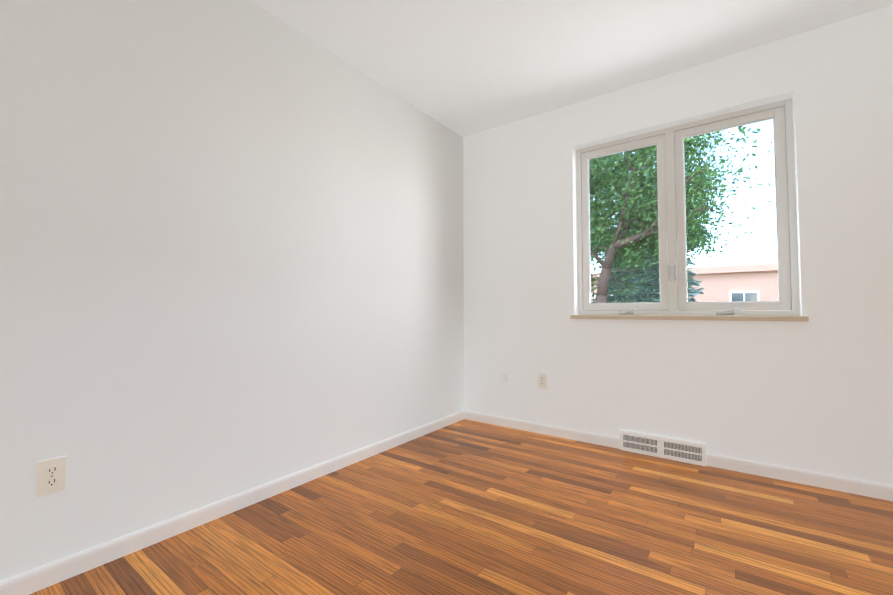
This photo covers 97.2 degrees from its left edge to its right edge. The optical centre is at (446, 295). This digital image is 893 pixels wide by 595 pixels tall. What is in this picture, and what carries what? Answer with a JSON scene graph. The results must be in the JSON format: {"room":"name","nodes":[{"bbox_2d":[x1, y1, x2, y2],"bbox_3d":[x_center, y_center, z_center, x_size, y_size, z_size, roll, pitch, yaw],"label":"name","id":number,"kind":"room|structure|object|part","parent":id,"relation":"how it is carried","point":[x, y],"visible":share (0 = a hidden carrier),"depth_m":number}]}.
{"room":"empty bedroom","nodes":[
{"label":"empty bedroom","id":0,"kind":"room"},
{"bbox_2d":[0,0,463,580],"bbox_3d":[-1.018,-0.226,1.974,0.200,2.440,4.100,-2,-3,36],"label":"wall","id":1,"kind":"structure","parent":0,"point":[230,246],"depth_m":1.72},
{"bbox_2d":[36,456,66,496],"bbox_3d":[-1.334,0.609,1.330,0.008,0.114,0.070,-2,-3,36],"label":"outlet","id":2,"kind":"object","parent":1,"relation":"attached to","point":[51,475],"visible":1,"depth_m":1.33},
{"bbox_2d":[0,410,463,594],"bbox_3d":[-0.932,0.955,1.866,0.013,0.071,3.700,-2,-3,36],"label":"baseboard","id":3,"kind":"structure","parent":1,"relation":"attached to","point":[45,575],"depth_m":1.64},
{"bbox_2d":[29,419,892,594],"bbox_3d":[0.296,1.016,0.972,3.448,0.120,4.100,-2,-3,36],"label":"floor","id":4,"kind":"structure","parent":0,"point":[466,507],"depth_m":1.62},
{"bbox_2d":[251,0,892,137],"bbox_3d":[0.296,-1.542,1.072,3.448,0.120,4.100,-2,-3,36],"label":"ceiling","id":5,"kind":"structure","parent":0,"point":[464,68],"depth_m":2.22},
{"bbox_2d":[463,5,892,485],"bbox_3d":[1.522,-0.204,2.541,3.248,2.440,0.200,-2,-3,36],"label":"wall","id":6,"kind":"structure","parent":0,"point":[814,393],"depth_m":2.33},
{"bbox_2d":[499,372,508,381],"bbox_3d":[0.459,0.652,3.151,0.082,0.082,0.008,-2,-3,36],"label":"electrical outlet cover","id":7,"kind":"object","parent":6,"relation":"attached to","point":[503,377],"visible":1,"depth_m":3.15},
{"bbox_2d":[538,373,546,388],"bbox_3d":[0.721,0.641,2.962,0.070,0.114,0.008,-2,-3,36],"label":"outlet","id":8,"kind":"object","parent":6,"relation":"attached to","point":[542,380],"visible":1,"depth_m":2.96},
{"bbox_2d":[620,430,706,466],"bbox_3d":[1.347,0.951,2.475,0.480,0.125,0.039,-2,-3,36],"label":"air vent","id":9,"kind":"object","parent":6,"relation":"in","point":[686,451],"visible":1,"depth_m":2.46},
{"bbox_2d":[464,410,892,500],"bbox_3d":[1.384,0.978,2.464,3.035,0.071,0.013,-2,-3,36],"label":"baseboard","id":10,"kind":"structure","parent":6,"relation":"attached to","point":[853,486],"depth_m":2.23},
{"bbox_2d":[576,98,799,315],"bbox_3d":[1.494,-0.491,2.605,1.225,1.238,0.097,-2,-3,36],"label":"window","id":11,"kind":"structure","parent":6,"relation":"in","point":[787,104],"depth_m":2.54},
{"bbox_3d":[1.240,-0.485,2.771,0.552,1.170,0.040,-2,-3,36],"label":"window sash","id":12,"kind":"part","parent":11,"relation":"part of"},
{"bbox_2d":[619,308,637,314],"bbox_3d":[1.236,0.105,2.677,0.127,0.044,0.060,-2,-3,36],"label":"window crank","id":13,"kind":"object","parent":11,"relation":"attached to","point":[628,312],"depth_m":2.68},
{"bbox_2d":[668,265,676,280],"bbox_3d":[1.458,-0.149,2.540,0.053,0.100,0.034,-2,-3,36],"label":"lock","id":14,"kind":"object","parent":11,"relation":"attached to","point":[675,273],"visible":0.96,"depth_m":2.54},
{"bbox_2d":[716,308,741,314],"bbox_3d":[1.686,0.093,2.351,0.127,0.044,0.060,-2,-3,36],"label":"window crank","id":15,"kind":"object","parent":11,"relation":"attached to","point":[728,312],"depth_m":2.35},
{"bbox_3d":[1.731,-0.498,2.416,0.552,1.170,0.040,-2,-3,36],"label":"window sash","id":16,"kind":"part","parent":11,"relation":"part of"},
{"bbox_2d":[570,315,808,321],"bbox_3d":[1.438,0.138,2.503,1.269,0.028,0.122,-2,-3,36],"label":"window sill","id":17,"kind":"structure","parent":6,"relation":"attached to","point":[720,318],"depth_m":2.39},
{"label":"outside","id":18,"kind":"structure","parent":0,"visible":0},
{"bbox_3d":[21.569,2.977,41.394,110.000,0.200,85.800,-2,-3,36],"label":"lawn","id":19,"kind":"structure","parent":18,"visible":0},
{"bbox_2d":[607,251,658,301],"bbox_3d":[5.245,-0.858,10.557,2.722,5.071,2.679,-2,-3,36],"label":"spruce","id":20,"kind":"object","parent":19,"relation":"on","point":[638,285],"depth_m":10.16},
{"bbox_2d":[591,180,703,302],"bbox_3d":[5.245,-1.240,10.586,2.936,3.898,2.978,-2,-3,36],"label":"needle","id":21,"kind":"object","parent":20,"relation":"attached to","point":[652,293],"depth_m":9.97},
{"bbox_2d":[589,153,731,302],"bbox_3d":[3.470,-2.088,9.717,5.794,7.514,3.820,-2,-3,36],"label":"tree","id":22,"kind":"object","parent":19,"relation":"on","point":[606,267],"depth_m":8.13},
{"bbox_2d":[589,126,774,302],"bbox_3d":[2.202,-3.451,10.893,11.217,8.034,8.565,-2,-3,36],"label":"leaves","id":23,"kind":"object","parent":22,"relation":"attached to","point":[648,157],"depth_m":7.96},
{"bbox_2d":[591,263,778,302],"bbox_3d":[9.794,0.580,28.639,30.600,3.600,11.010,-2,-3,36],"label":"house","id":24,"kind":"structure","parent":19,"relation":"on","point":[706,279],"depth_m":20.20}
]}

